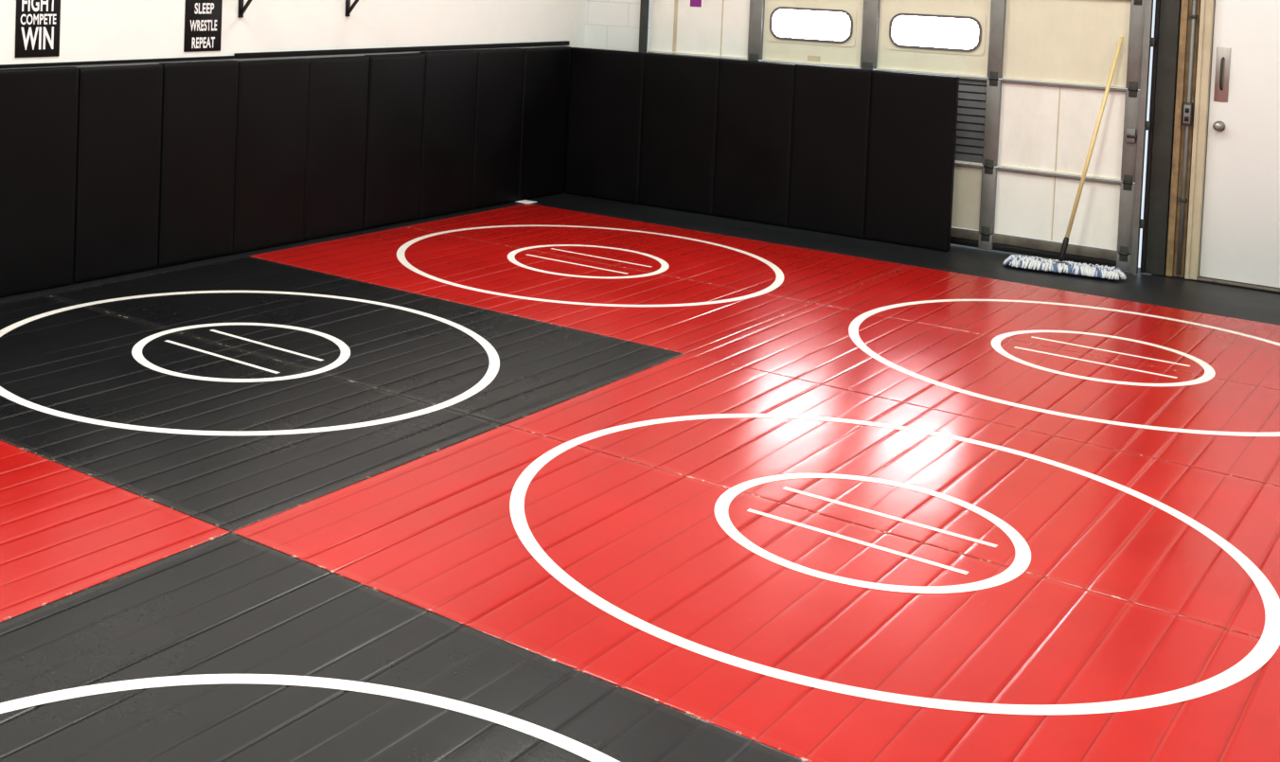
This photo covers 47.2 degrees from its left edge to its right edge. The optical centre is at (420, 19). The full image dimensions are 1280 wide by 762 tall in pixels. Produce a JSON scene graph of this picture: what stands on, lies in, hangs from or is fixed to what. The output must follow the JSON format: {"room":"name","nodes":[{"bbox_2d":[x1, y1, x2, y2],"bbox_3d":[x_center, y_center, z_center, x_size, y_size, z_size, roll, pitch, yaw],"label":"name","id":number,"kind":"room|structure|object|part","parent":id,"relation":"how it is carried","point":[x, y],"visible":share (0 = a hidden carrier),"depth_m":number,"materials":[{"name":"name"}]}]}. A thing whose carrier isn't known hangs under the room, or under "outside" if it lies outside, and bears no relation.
{"room":"wrestling gym","nodes":[
{"label":"wrestling gym","id":0,"kind":"room"},
{"bbox_2d":[0,0,586,70],"bbox_3d":[-2.849,-0.783,6.984,0.150,4.640,14.060,4,3,39],"label":"wall","id":1,"kind":"structure","parent":0,"point":[90,30],"depth_m":9.47,"materials":[{"name":"white paint"}]},
{"bbox_2d":[15,0,60,57],"bbox_3d":[-2.090,-0.053,7.864,0.006,0.515,0.290,4,3,39],"label":"poster","id":2,"kind":"object","parent":1,"relation":"attached to","point":[38,22],"visible":1,"depth_m":7.86,"materials":[{"name":"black paper"}]},
{"bbox_2d":[72,64,162,283],"bbox_3d":[-1.751,0.875,8.317,0.062,1.217,0.606,4,3,39],"label":"pad","id":3,"kind":"object","parent":1,"relation":"attached to","point":[119,108],"visible":1,"depth_m":8.28,"materials":[{"name":"black leather"}]},
{"bbox_2d":[183,0,222,52],"bbox_3d":[-1.328,-0.043,8.811,0.006,0.475,0.300,4,3,39],"label":"poster","id":4,"kind":"object","parent":1,"relation":"attached to","point":[203,18],"visible":1,"depth_m":8.81,"materials":[{"name":"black paper"}]},
{"bbox_2d":[237,0,252,17],"bbox_3d":[-0.999,-0.190,8.943,0.341,0.370,0.036,4,3,39],"label":"shelf bracket","id":5,"kind":"object","parent":1,"relation":"attached to","point":[241,9],"visible":1,"depth_m":9.03,"materials":[{"name":"black metal"}]},
{"bbox_2d":[0,40,569,68],"bbox_3d":[-1.899,0.239,8.108,0.029,0.033,9.985,4,3,39],"label":"board","id":6,"kind":"object","parent":1,"relation":"attached to","point":[562,43],"visible":1,"depth_m":9.54,"materials":[{"name":"wood"}]},
{"bbox_2d":[302,55,369,241],"bbox_3d":[-0.585,0.861,9.764,0.062,1.214,0.609,4,3,39],"label":"pad","id":7,"kind":"object","parent":1,"relation":"attached to","point":[338,86],"visible":1,"depth_m":9.73,"materials":[{"name":"black leather"}]},
{"bbox_2d":[345,0,358,16],"bbox_3d":[-0.366,-0.199,9.729,0.341,0.370,0.036,4,3,39],"label":"shelf bracket","id":8,"kind":"object","parent":1,"relation":"attached to","point":[348,8],"visible":1,"depth_m":9.82,"materials":[{"name":"black metal"}]},
{"bbox_2d":[363,53,426,230],"bbox_3d":[-0.194,0.854,10.247,0.064,1.217,0.616,4,3,39],"label":"pad","id":9,"kind":"object","parent":1,"relation":"attached to","point":[396,81],"visible":1,"depth_m":10.21,"materials":[{"name":"black leather"}]},
{"bbox_2d":[518,46,571,200],"bbox_3d":[1.007,0.836,11.740,0.061,1.218,0.694,4,3,39],"label":"pad","id":10,"kind":"object","parent":1,"relation":"attached to","point":[546,70],"visible":1,"depth_m":11.70,"materials":[{"name":"black leather"}]},
{"bbox_2d":[584,0,651,53],"bbox_3d":[5.291,-0.578,9.232,9.720,4.640,0.250,4,3,39],"label":"wall","id":11,"kind":"structure","parent":0,"point":[610,25],"depth_m":12.03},
{"bbox_2d":[638,0,649,53],"bbox_3d":[1.835,0.247,11.829,0.060,2.450,0.053,4,3,39],"label":"door track","id":12,"kind":"object","parent":11,"relation":"attached to","point":[644,7],"visible":0.21,"depth_m":11.80,"materials":[{"name":"metal"}]},
{"bbox_2d":[649,0,1131,249],"bbox_3d":[3.302,0.304,10.710,3.630,2.289,0.018,4,3,39],"label":"panels","id":13,"kind":"object","parent":11,"relation":"attached to","point":[1069,41],"visible":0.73,"depth_m":9.95,"materials":[{"name":"beige metal"}]},
{"bbox_2d":[690,0,819,61],"bbox_3d":[2.606,0.066,11.254,1.120,0.445,0.004,4,3,39],"label":"stickers","id":14,"kind":"object","parent":13,"relation":"attached to","point":[693,3],"visible":1,"depth_m":11.53},
{"bbox_2d":[672,0,1060,240],"bbox_3d":[3.218,0.301,10.763,2.992,2.270,0.006,4,3,39],"label":"panel seams","id":15,"kind":"object","parent":13,"relation":"attached to","point":[675,1],"visible":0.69,"depth_m":11.42,"materials":[{"name":"beige metal"}]},
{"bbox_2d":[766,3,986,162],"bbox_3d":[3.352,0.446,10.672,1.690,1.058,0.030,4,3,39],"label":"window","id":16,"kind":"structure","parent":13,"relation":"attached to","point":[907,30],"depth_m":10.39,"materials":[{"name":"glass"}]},
{"bbox_2d":[769,6,853,43],"bbox_3d":[2.974,0.039,10.950,0.662,0.252,0.016,4,3,39],"label":"window gasket","id":17,"kind":"structure","parent":16,"relation":"attached to","point":[779,8],"depth_m":10.94,"materials":[{"name":"black rubber"}]},
{"bbox_2d":[647,13,1130,267],"bbox_3d":[3.314,0.654,10.684,3.720,1.830,0.050,4,3,39],"label":"rails","id":18,"kind":"object","parent":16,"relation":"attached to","point":[976,21],"depth_m":10.00,"materials":[{"name":"grey metal"}]},
{"bbox_3d":[3.314,0.654,10.684,3.720,1.830,0.050,4,3,39],"label":"rails","id":19,"kind":"part","parent":18,"relation":"part of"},
{"bbox_2d":[747,0,1145,270],"bbox_3d":[3.662,0.388,10.374,2.820,2.412,0.056,4,3,39],"label":"stile","id":20,"kind":"object","parent":18,"relation":"attached to","point":[869,32],"visible":0.63,"depth_m":10.06,"materials":[{"name":"metal"}]},
{"bbox_3d":[3.689,0.698,10.407,0.805,0.600,0.024,4,3,39],"label":"slatted panel","id":21,"kind":"part","parent":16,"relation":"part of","materials":[{"name":"grey metal"}]},
{"bbox_2d":[1125,0,1155,273],"bbox_3d":[4.749,0.449,9.477,0.140,2.450,0.065,4,3,39],"label":"door track","id":22,"kind":"object","parent":11,"relation":"attached to","point":[1138,222],"visible":1,"depth_m":9.45,"materials":[{"name":"metal"}]},
{"bbox_2d":[1165,0,1200,277],"bbox_3d":[5.016,0.462,9.407,0.105,2.450,0.120,4,3,39],"label":"trim","id":23,"kind":"structure","parent":11,"relation":"attached to","point":[1186,5],"depth_m":9.39,"materials":[{"name":"brown wood"}]},
{"bbox_2d":[1175,0,1197,274],"bbox_3d":[4.995,0.479,9.342,0.050,2.380,0.058,4,3,39],"label":"conduit","id":24,"kind":"object","parent":11,"relation":"attached to","point":[1187,114],"visible":1,"depth_m":9.35,"materials":[{"name":"metal"}]},
{"bbox_2d":[1184,0,1215,280],"bbox_3d":[5.474,0.643,9.046,1.060,2.150,0.130,4,3,39],"label":"frame","id":25,"kind":"object","parent":11,"relation":"attached to","point":[1207,7],"visible":1,"depth_m":9.32,"materials":[{"name":"beige wood"}]},
{"bbox_2d":[1199,0,1279,287],"bbox_3d":[5.468,0.667,9.027,0.925,2.065,0.108,4,3,39],"label":"leaf","id":26,"kind":"object","parent":11,"relation":"attached to","point":[1240,235],"depth_m":9.19,"materials":[{"name":"white metal"}]},
{"bbox_3d":[5.143,0.688,9.260,0.067,0.067,0.062,4,3,39],"label":"knob","id":27,"kind":"part","parent":26,"relation":"part of","materials":[{"name":"silver metal"}]},
{"bbox_2d":[1213,47,1230,102],"bbox_3d":[5.158,0.353,9.251,0.080,0.350,0.052,4,3,39],"label":"plate","id":28,"kind":"object","parent":26,"relation":"attached to","point":[1223,54],"visible":1,"depth_m":9.26,"materials":[{"name":"silver metal"}]},
{"bbox_2d":[950,243,1152,275],"bbox_3d":[0.933,1.879,4.031,10.120,0.160,14.160,4,3,39],"label":"floor","id":29,"kind":"structure","parent":0,"point":[1139,269],"depth_m":10.24,"materials":[{"name":"concrete"}]},
{"bbox_2d":[0,440,230,622],"bbox_3d":[-2.778,1.624,4.469,3.068,0.039,3.068,4,3,39],"label":"mat","id":30,"kind":"object","parent":29,"relation":"on","point":[65,531],"visible":1,"depth_m":4.67,"materials":[{"name":"red plastic"}]},
{"bbox_2d":[0,201,522,302],"bbox_3d":[-3.066,1.525,6.671,0.143,0.036,12.280,4,3,39],"label":"strip","id":31,"kind":"object","parent":29,"relation":"on","point":[73,286],"visible":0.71,"depth_m":8.97,"materials":[{"name":"black rubber"}]},
{"bbox_2d":[0,66,79,297],"bbox_3d":[-2.139,0.878,7.837,0.060,1.222,0.609,4,3,39],"label":"pad","id":32,"kind":"object","parent":31,"relation":"on","point":[39,106],"visible":1,"depth_m":7.85,"materials":[{"name":"black leather"}]},
{"bbox_2d":[157,60,238,267],"bbox_3d":[-1.365,0.869,8.795,0.063,1.220,0.606,4,3,39],"label":"pad","id":33,"kind":"object","parent":31,"relation":"on","point":[200,98],"visible":1,"depth_m":8.76,"materials":[{"name":"black leather"}]},
{"bbox_2d":[232,57,309,254],"bbox_3d":[-0.974,0.866,9.278,0.065,1.215,0.634,4,3,39],"label":"pad","id":34,"kind":"object","parent":31,"relation":"on","point":[271,144],"visible":1,"depth_m":9.24,"materials":[{"name":"black leather"}]},
{"bbox_2d":[419,49,478,219],"bbox_3d":[0.201,0.844,10.739,0.062,1.225,0.644,4,3,39],"label":"pad","id":35,"kind":"object","parent":31,"relation":"on","point":[451,76],"visible":1,"depth_m":10.70,"materials":[{"name":"black leather"}]},
{"bbox_2d":[472,48,524,209],"bbox_3d":[0.595,0.840,11.230,0.060,1.223,0.614,4,3,39],"label":"pad","id":36,"kind":"object","parent":31,"relation":"on","point":[500,74],"visible":1,"depth_m":11.20,"materials":[{"name":"black leather"}]},
{"bbox_2d":[0,256,683,532],"bbox_3d":[-0.852,1.597,6.859,3.068,0.039,3.068,4,3,39],"label":"mat","id":37,"kind":"object","parent":29,"relation":"on","point":[230,395],"visible":1,"depth_m":6.45,"materials":[{"name":"black plastic"}]},
{"bbox_2d":[0,532,806,761],"bbox_3d":[-0.390,1.789,2.547,3.068,0.039,3.068,4,3,39],"label":"mat","id":38,"kind":"object","parent":29,"relation":"on","point":[230,647],"visible":1,"depth_m":3.72,"materials":[{"name":"black plastic"}]},
{"bbox_2d":[248,203,909,354],"bbox_3d":[1.075,1.570,9.250,3.068,0.039,3.068,4,3,39],"label":"mat","id":39,"kind":"object","parent":29,"relation":"on","point":[669,288],"visible":1,"depth_m":8.96,"materials":[{"name":"red plastic"}]},
{"bbox_2d":[231,354,1279,761],"bbox_3d":[1.536,1.762,4.937,3.068,0.039,3.068,4,3,39],"label":"mat","id":40,"kind":"object","parent":29,"relation":"on","point":[807,571],"visible":1,"depth_m":4.59,"materials":[{"name":"red plastic"}]},
{"bbox_2d":[528,192,1279,325],"bbox_3d":[4.712,1.715,8.993,9.355,0.034,1.088,4,3,39],"label":"runner mat","id":41,"kind":"object","parent":29,"relation":"on","point":[1262,306],"visible":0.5,"depth_m":9.61,"materials":[{"name":"black rubber"}]},
{"bbox_2d":[515,199,537,204],"bbox_3d":[0.845,1.450,11.437,0.120,0.006,0.130,4,3,39],"label":"paper tag","id":42,"kind":"object","parent":41,"relation":"on","point":[527,202],"visible":1,"depth_m":11.42,"materials":[{"name":"white paper"}]},
{"bbox_2d":[787,64,872,238],"bbox_3d":[3.005,0.957,10.544,0.584,1.221,0.061,4,3,39],"label":"pad","id":43,"kind":"object","parent":41,"relation":"on","point":[831,110],"visible":1,"depth_m":10.51,"materials":[{"name":"black leather"}]},
{"bbox_2d":[1002,35,1126,280],"bbox_3d":[4.254,0.873,9.411,0.717,1.561,0.423,2,2,8],"label":"mop","id":44,"kind":"object","parent":41,"relation":"on","point":[1037,263],"visible":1,"depth_m":9.46,"materials":[{"name":"white fabric"}]},
{"bbox_2d":[1052,236,1068,264],"bbox_3d":[4.218,1.522,9.456,0.100,0.186,0.076,3,3,29],"label":"socket","id":45,"kind":"object","parent":44,"relation":"attached to","point":[1065,241],"depth_m":9.44,"materials":[{"name":"black plastic"}]},
{"bbox_2d":[1196,276,1279,292],"bbox_3d":[5.444,1.710,9.088,0.935,0.015,0.120,4,3,39],"label":"threshold","id":46,"kind":"object","parent":41,"relation":"on","point":[1201,278],"visible":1,"depth_m":9.20,"materials":[{"name":"silver metal"}]},
{"bbox_2d":[686,266,1279,486],"bbox_3d":[3.462,1.735,7.327,3.068,0.039,3.068,4,3,39],"label":"mat","id":47,"kind":"object","parent":29,"relation":"on","point":[1199,390],"visible":1,"depth_m":7.16,"materials":[{"name":"red plastic"}]},
{"bbox_2d":[1139,0,1181,275],"bbox_3d":[4.946,-0.613,9.431,0.140,4.590,0.130,4,3,39],"label":"steel column","id":48,"kind":"structure","parent":29,"relation":"on","point":[1167,12],"depth_m":9.44,"materials":[{"name":"black metal"}]},
{"bbox_3d":[2.520,0.936,11.014,3.100,1.190,0.058,4,3,39],"label":"panel","id":49,"kind":"object","parent":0,"visible":0},
{"bbox_2d":[565,47,644,204],"bbox_3d":[1.511,0.855,11.747,0.694,1.217,0.061,4,3,39],"label":"pad","id":50,"kind":"object","parent":49,"relation":"attached to","point":[606,86],"visible":1,"depth_m":11.71,"materials":[{"name":"black leather"}]},
{"bbox_2d":[638,53,719,215],"bbox_3d":[2.038,0.892,11.322,0.659,1.217,0.061,4,3,39],"label":"pad","id":51,"kind":"object","parent":49,"relation":"attached to","point":[680,97],"visible":1,"depth_m":11.29,"materials":[{"name":"black leather"}]},
{"bbox_2d":[711,58,795,227],"bbox_3d":[2.536,0.926,10.922,0.619,1.216,0.061,4,3,39],"label":"pad","id":52,"kind":"object","parent":49,"relation":"attached to","point":[755,108],"visible":1,"depth_m":10.89,"materials":[{"name":"black leather"}]},
{"bbox_2d":[863,70,959,251],"bbox_3d":[3.466,0.990,10.172,0.602,1.218,0.062,4,3,39],"label":"pad","id":53,"kind":"object","parent":49,"relation":"attached to","point":[913,118],"visible":1,"depth_m":10.14,"materials":[{"name":"black leather"}]}
]}

